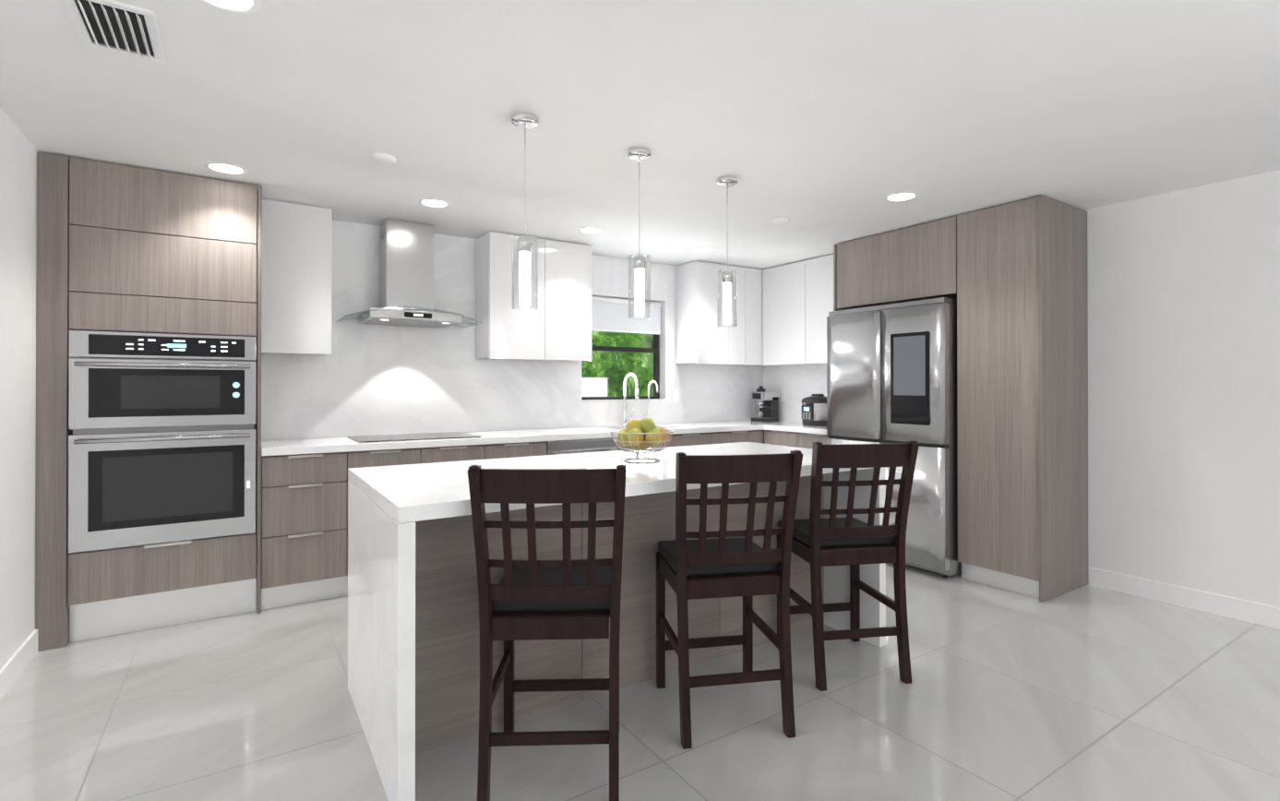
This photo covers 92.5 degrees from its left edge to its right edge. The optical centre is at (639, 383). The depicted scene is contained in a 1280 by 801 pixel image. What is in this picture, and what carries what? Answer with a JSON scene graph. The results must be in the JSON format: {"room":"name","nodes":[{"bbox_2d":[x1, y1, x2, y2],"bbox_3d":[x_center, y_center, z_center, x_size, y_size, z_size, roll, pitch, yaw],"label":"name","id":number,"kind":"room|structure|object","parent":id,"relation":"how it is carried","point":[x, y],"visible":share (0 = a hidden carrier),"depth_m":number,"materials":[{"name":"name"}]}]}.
{"room":"kitchen","nodes":[
{"label":"kitchen","id":0,"kind":"room"},
{"bbox_2d":[0,107,38,669],"bbox_3d":[-1.342,0.070,0.381,0.160,2.450,7.690,0,0,-33],"label":"wall","id":1,"kind":"structure","parent":0,"point":[18,150],"depth_m":2.74,"materials":[{"name":"paint"}]},
{"bbox_2d":[0,629,38,701],"bbox_3d":[-1.093,1.237,0.158,0.014,0.115,6.728,0,0,-33],"label":"baseboard","id":2,"kind":"structure","parent":1,"relation":"attached to","point":[17,663],"depth_m":2.72,"materials":[{"name":"white paint"}]},
{"bbox_2d":[254,294,763,440],"bbox_3d":[-1.036,0.090,5.075,5.480,2.450,0.160,0,0,-33],"label":"wall","id":3,"kind":"structure","parent":0,"point":[662,365],"depth_m":5.83,"materials":[{"name":"paint"}]},
{"bbox_2d":[261,199,332,354],"bbox_3d":[-2.236,-0.657,3.979,0.388,0.938,0.330,0,0,-33],"label":"upper cabinet","id":4,"kind":"object","parent":3,"relation":"attached to","point":[296,241],"visible":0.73,"depth_m":3.84,"materials":[{"name":"grey"}]},
{"bbox_2d":[335,218,481,328],"bbox_3d":[-1.603,-0.775,4.282,0.880,0.715,0.515,0,0,-33],"label":"range hood","id":5,"kind":"object","parent":3,"relation":"attached to","point":[406,273],"visible":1,"depth_m":4.26,"materials":[{"name":"silver metal"}]},
{"bbox_2d":[261,219,762,440],"bbox_3d":[-0.595,-0.378,5.257,4.541,1.505,0.016,0,0,-33],"label":"backsplash","id":6,"kind":"structure","parent":3,"relation":"attached to","point":[364,379],"depth_m":4.66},
{"bbox_2d":[671,390,678,402],"bbox_3d":[0.335,0.118,5.848,0.072,0.116,0.007,0,0,-33],"label":"electrical outlet","id":7,"kind":"object","parent":6,"relation":"attached to","point":[675,396],"visible":1,"depth_m":5.84,"materials":[{"name":"white plastic"}]},
{"bbox_2d":[475,231,591,360],"bbox_3d":[-0.839,-0.653,4.890,0.860,0.938,0.330,0,0,-33],"label":"upper cabinet","id":8,"kind":"object","parent":3,"relation":"attached to","point":[556,326],"visible":0.98,"depth_m":4.74,"materials":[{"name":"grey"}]},
{"bbox_2d":[581,331,665,401],"bbox_3d":[-0.173,-0.313,5.612,0.886,0.936,0.155,0,0,-33],"label":"window","id":9,"kind":"structure","parent":3,"relation":"in","point":[655,350],"depth_m":5.70,"materials":[{"name":"black"}]},
{"bbox_2d":[591,296,661,334],"bbox_3d":[-0.166,-0.623,5.603,0.866,0.309,0.048,0,0,-33],"label":"window blind","id":10,"kind":"object","parent":3,"relation":"attached to","point":[609,315],"visible":0.62,"depth_m":5.60,"materials":[{"name":"white fabric"}]},
{"bbox_2d":[675,261,730,364],"bbox_3d":[0.586,-0.655,5.819,0.375,0.926,0.330,0,0,-33],"label":"upper cabinet","id":11,"kind":"object","parent":3,"relation":"attached to","point":[699,340],"depth_m":5.68,"materials":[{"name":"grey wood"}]},
{"bbox_2d":[730,265,749,365],"bbox_3d":[0.835,-0.655,5.981,0.219,0.926,0.330,0,0,-33],"label":"upper cabinet","id":12,"kind":"object","parent":3,"relation":"attached to","point":[740,334],"depth_m":5.87,"materials":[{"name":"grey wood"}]},
{"bbox_2d":[749,268,760,365],"bbox_3d":[1.018,-0.654,6.100,0.218,0.926,0.330,0,0,-33],"label":"upper cabinet","id":13,"kind":"object","parent":3,"relation":"attached to","point":[754,274],"depth_m":5.97,"materials":[{"name":"grey"}]},
{"bbox_2d":[0,562,1279,800],"bbox_3d":[1.020,1.351,1.915,5.800,0.100,7.690,0,0,-33],"label":"floor","id":14,"kind":"structure","parent":0,"point":[1087,692],"depth_m":2.38,"materials":[{"name":"tile"}]},
{"bbox_2d":[35,151,262,651],"bbox_3d":[-2.721,0.089,3.501,0.933,2.438,0.632,0,0,-33],"label":"tall cabinet","id":15,"kind":"object","parent":14,"relation":"on","point":[122,248],"visible":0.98,"depth_m":3.19,"materials":[{"name":"brown wood"}]},
{"bbox_2d":[68,330,256,553],"bbox_3d":[-2.657,0.290,3.487,0.792,1.112,0.648,0,0,-33],"label":"double wall oven","id":16,"kind":"object","parent":15,"relation":"in","point":[161,443],"visible":1,"depth_m":3.24,"materials":[{"name":"silver metal"}]},
{"bbox_2d":[260,452,348,610],"bbox_3d":[-2.140,0.864,3.874,0.449,0.892,0.600,0,0,-33],"label":"base cabinet","id":17,"kind":"object","parent":14,"relation":"on","point":[304,528],"depth_m":3.62,"materials":[{"name":"brown wood"}]},
{"bbox_2d":[261,419,789,455],"bbox_3d":[-0.426,0.500,4.977,4.523,0.252,0.628,0,0,-33],"label":"countertop","id":18,"kind":"structure","parent":17,"relation":"on","point":[301,446],"depth_m":4.27,"materials":[{"name":"stone"}]},
{"bbox_2d":[347,431,480,442],"bbox_3d":[-1.571,0.368,4.265,0.780,0.006,0.500,0,0,-33],"label":"cooktop","id":19,"kind":"object","parent":18,"relation":"in","point":[405,436],"visible":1,"depth_m":4.20,"materials":[{"name":"black glass"}]},
{"bbox_2d":[622,372,657,425],"bbox_3d":[0.025,0.141,5.476,0.292,0.470,0.234,0,0,-33],"label":"faucet","id":20,"kind":"object","parent":18,"relation":"on","point":[625,419],"visible":0.88,"depth_m":5.48,"materials":[{"name":"silver metal"}]},
{"bbox_2d":[750,385,778,421],"bbox_3d":[1.266,0.202,6.176,0.221,0.355,0.277,0,0,-33],"label":"coffee maker","id":21,"kind":"object","parent":18,"relation":"on","point":[768,403],"visible":1,"depth_m":6.13,"materials":[{"name":"black plastic"}]},
{"bbox_2d":[348,447,422,468],"bbox_3d":[-1.770,0.865,4.116,0.435,0.892,0.600,0,0,-33],"label":"base cabinet","id":22,"kind":"object","parent":14,"relation":"on","point":[402,456],"depth_m":3.86,"materials":[{"name":"brown wood"}]},
{"bbox_2d":[422,444,485,463],"bbox_3d":[-1.412,0.866,4.349,0.420,0.892,0.600,0,0,-33],"label":"base cabinet","id":23,"kind":"object","parent":14,"relation":"on","point":[472,452],"depth_m":4.10,"materials":[{"name":"brown wood"}]},
{"bbox_2d":[485,441,546,459],"bbox_3d":[-1.040,0.867,4.592,0.468,0.892,0.600,0,0,-33],"label":"base cabinet","id":24,"kind":"object","parent":14,"relation":"on","point":[524,448],"depth_m":4.34,"materials":[{"name":"brown wood"}]},
{"bbox_2d":[545,437,617,454],"bbox_3d":[-0.567,0.800,4.847,0.596,0.757,0.630,0,0,-33],"label":"dishwasher","id":25,"kind":"object","parent":24,"relation":"in","point":[574,446],"visible":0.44,"depth_m":4.61,"materials":[{"name":"silver metal"}]},
{"bbox_2d":[467,464,626,800],"bbox_3d":[-0.284,0.774,2.068,0.470,1.062,0.513,0,0,-2],"label":"stool","id":26,"kind":"object","parent":14,"relation":"on","point":[567,597],"visible":1,"depth_m":1.88,"materials":[{"name":"brown wood"}]},
{"bbox_2d":[347,442,885,800],"bbox_3d":[-0.014,0.835,2.849,2.315,0.940,1.000,0,0,-33],"label":"kitchen island","id":27,"kind":"object","parent":14,"relation":"on","point":[413,654],"visible":0.56,"depth_m":2.39,"materials":[{"name":"stone"}]},
{"bbox_2d":[610,417,674,463],"bbox_3d":[0.010,0.261,2.903,0.306,0.208,0.306,0,0,-33],"label":"fruit bowl","id":28,"kind":"object","parent":27,"relation":"on","point":[644,434],"visible":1,"depth_m":2.83,"materials":[{"name":"silver metal"}]},
{"bbox_2d":[651,431,714,448],"bbox_3d":[0.374,0.870,5.513,0.222,0.892,0.600,0,0,-33],"label":"base cabinet","id":29,"kind":"object","parent":14,"relation":"on","point":[698,438],"depth_m":5.19,"materials":[{"name":"brown wood"}]},
{"bbox_2d":[656,449,802,749],"bbox_3d":[0.323,0.776,2.452,0.469,1.062,0.513,0,0,-10],"label":"stool","id":30,"kind":"object","parent":14,"relation":"on","point":[746,567],"visible":1,"depth_m":2.27,"materials":[{"name":"brown wood"}]},
{"bbox_2d":[714,430,762,443],"bbox_3d":[0.719,0.871,5.738,0.602,0.892,0.600,0,0,-33],"label":"base cabinet","id":31,"kind":"object","parent":14,"relation":"on","point":[749,436],"depth_m":5.49,"materials":[{"name":"brown wood"}]},
{"bbox_2d":[762,430,827,448],"bbox_3d":[1.601,0.870,5.477,0.581,0.892,0.840,0,0,-33],"label":"base cabinet","id":32,"kind":"object","parent":14,"relation":"on","point":[805,440],"depth_m":5.36,"materials":[{"name":"brown wood"}]},
{"bbox_2d":[763,421,826,434],"bbox_3d":[1.599,0.399,5.442,0.623,0.045,0.780,0,0,-33],"label":"countertop","id":33,"kind":"structure","parent":32,"relation":"on","point":[793,426],"depth_m":5.35,"materials":[{"name":"stone"}]},
{"bbox_2d":[801,394,826,426],"bbox_3d":[1.605,0.234,5.542,0.288,0.285,0.320,0,0,-33],"label":"pressure cooker","id":34,"kind":"object","parent":33,"relation":"on","point":[814,410],"visible":0.83,"depth_m":5.43,"materials":[{"name":"black plastic"}]},
{"bbox_2d":[777,440,919,691],"bbox_3d":[0.936,0.778,2.864,0.469,1.062,0.513,0,0,-9],"label":"stool","id":35,"kind":"object","parent":14,"relation":"on","point":[818,543],"visible":0.96,"depth_m":2.68,"materials":[{"name":"brown wood"}]},
{"bbox_2d":[826,297,961,578],"bbox_3d":[2.027,0.370,4.637,0.705,1.885,0.972,0,0,-33],"label":"fridge","id":36,"kind":"object","parent":14,"relation":"on","point":[891,373],"visible":0.67,"depth_m":4.23,"materials":[{"name":"silver metal"}]},
{"bbox_2d":[833,215,957,311],"bbox_3d":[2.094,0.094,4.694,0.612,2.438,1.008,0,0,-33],"label":"wall cabinet","id":37,"kind":"object","parent":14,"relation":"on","point":[914,263],"visible":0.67,"depth_m":4.48,"materials":[{"name":"brown wood"}]},
{"bbox_2d":[957,195,1088,602],"bbox_3d":[2.522,0.091,4.054,0.630,2.438,0.524,0,0,-33],"label":"pantry unit","id":38,"kind":"object","parent":14,"relation":"on","point":[1022,384],"visible":1,"depth_m":3.85,"materials":[{"name":"brown wood"}]},
{"bbox_2d":[0,0,1279,270],"bbox_3d":[1.020,-1.198,1.926,5.800,0.100,7.690,0,0,-33],"label":"ceiling","id":39,"kind":"structure","parent":0,"point":[825,125],"depth_m":2.54,"materials":[{"name":"paint"}]},
{"bbox_2d":[62,0,165,63],"bbox_3d":[-1.686,-1.137,1.976,0.220,0.023,0.350,0,0,-33],"label":"ceiling vent","id":40,"kind":"object","parent":39,"relation":"in","point":[121,28],"visible":1,"depth_m":1.97,"materials":[{"name":"white metal"}]},
{"bbox_2d":[203,161,247,175],"bbox_3d":[-2.195,-1.141,3.250,0.190,0.005,0.190,0,0,-33],"label":"recessed light","id":41,"kind":"object","parent":39,"relation":"in","point":[225,168],"visible":1,"depth_m":3.25,"materials":[{"name":"white plastic"}]},
{"bbox_2d":[199,0,261,13],"bbox_3d":[-1.228,-1.147,1.804,0.190,0.005,0.190,0,0,-33],"label":"recessed light","id":42,"kind":"object","parent":39,"relation":"in","point":[242,6],"visible":1,"depth_m":1.86,"materials":[{"name":"white plastic"}]},
{"bbox_2d":[370,153,396,165],"bbox_3d":[-1.295,-1.132,3.097,0.120,0.022,0.120,0,0,-33],"label":"smoke detector","id":43,"kind":"object","parent":39,"relation":"attached to","point":[384,159],"visible":1,"depth_m":3.07,"materials":[{"name":"white plastic"}]},
{"bbox_2d":[418,198,450,207],"bbox_3d":[-1.298,-1.138,3.871,0.190,0.005,0.190,0,0,-33],"label":"recessed light","id":44,"kind":"object","parent":39,"relation":"in","point":[433,203],"visible":1,"depth_m":3.87,"materials":[{"name":"white plastic"}]},
{"bbox_2d":[510,111,538,311],"bbox_3d":[-0.495,-0.733,2.637,0.120,0.824,0.120,0,0,-33],"label":"pendant light","id":45,"kind":"object","parent":39,"relation":"hanging from","point":[524,120],"visible":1,"depth_m":2.62,"materials":[{"name":"glass"}]},
{"bbox_2d":[578,227,603,233],"bbox_3d":[-0.362,-1.135,4.540,0.190,0.005,0.190,0,0,-33],"label":"recessed light","id":46,"kind":"object","parent":39,"relation":"in","point":[591,230],"visible":1,"depth_m":4.54,"materials":[{"name":"white plastic"}]},
{"bbox_2d":[627,146,651,320],"bbox_3d":[-0.003,-0.731,3.018,0.120,0.824,0.120,0,0,-33],"label":"pendant light","id":47,"kind":"object","parent":39,"relation":"hanging from","point":[639,154],"visible":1,"depth_m":3.00,"materials":[{"name":"glass"}]},
{"bbox_2d":[693,247,716,252],"bbox_3d":[0.549,-1.132,5.194,0.190,0.005,0.190,0,0,-33],"label":"recessed light","id":48,"kind":"object","parent":39,"relation":"in","point":[704,249],"visible":1,"depth_m":5.18,"materials":[{"name":"white plastic"}]},
{"bbox_2d":[716,175,738,327],"bbox_3d":[0.486,-0.729,3.421,0.120,0.824,0.120,0,0,-33],"label":"pendant light","id":49,"kind":"object","parent":39,"relation":"hanging from","point":[726,182],"visible":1,"depth_m":3.40,"materials":[{"name":"clear glass"}]},
{"bbox_2d":[772,217,789,225],"bbox_3d":[0.981,-1.127,4.258,0.120,0.022,0.120,0,0,-33],"label":"smoke detector","id":50,"kind":"object","parent":39,"relation":"attached to","point":[781,221],"visible":1,"depth_m":4.23,"materials":[{"name":"white plastic"}]},
{"bbox_2d":[885,191,918,202],"bbox_3d":[1.594,-1.138,3.738,0.190,0.005,0.190,0,0,-33],"label":"recessed light","id":51,"kind":"object","parent":39,"relation":"in","point":[899,197],"visible":1,"depth_m":3.74,"materials":[{"name":"white plastic"}]},
{"bbox_2d":[787,169,1279,607],"bbox_3d":[3.383,0.083,3.461,0.160,2.450,7.690,0,0,-33],"label":"wall","id":52,"kind":"structure","parent":0,"point":[1182,388],"depth_m":3.58,"materials":[{"name":"paint"}]},
{"bbox_2d":[760,261,801,365],"bbox_3d":[1.483,-0.655,5.892,0.330,0.926,0.567,0,0,-33],"label":"upper cabinet","id":53,"kind":"object","parent":52,"relation":"attached to","point":[783,312],"depth_m":5.81,"materials":[{"name":"grey"}]},
{"bbox_2d":[763,363,826,421],"bbox_3d":[1.696,-0.376,5.885,0.016,1.505,1.410,0,0,-33],"label":"backsplash","id":54,"kind":"structure","parent":52,"relation":"attached to","point":[800,381],"depth_m":6.11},
{"bbox_2d":[780,389,786,401],"bbox_3d":[1.461,0.119,6.225,0.006,0.116,0.072,0,0,-33],"label":"electrical outlet","id":55,"kind":"object","parent":54,"relation":"attached to","point":[783,395],"visible":1,"depth_m":6.22,"materials":[{"name":"white plastic"}]},
{"bbox_2d":[801,254,833,364],"bbox_3d":[1.786,-0.657,5.427,0.330,0.926,0.543,0,0,-33],"label":"upper cabinet","id":56,"kind":"object","parent":52,"relation":"attached to","point":[817,274],"depth_m":5.46,"materials":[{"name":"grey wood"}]},
{"bbox_2d":[1088,567,1279,629],"bbox_3d":[4.123,1.245,2.158,0.014,0.115,4.383,0,0,-33],"label":"baseboard","id":57,"kind":"structure","parent":52,"relation":"attached to","point":[1245,611],"depth_m":3.57,"materials":[{"name":"white paint"}]},
{"label":"outside","id":58,"kind":"structure","parent":0,"visible":0},
{"bbox_2d":[581,331,653,396],"bbox_3d":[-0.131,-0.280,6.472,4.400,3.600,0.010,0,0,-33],"label":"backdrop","id":59,"kind":"structure","parent":58,"point":[633,367],"depth_m":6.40,"materials":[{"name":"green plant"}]}
]}

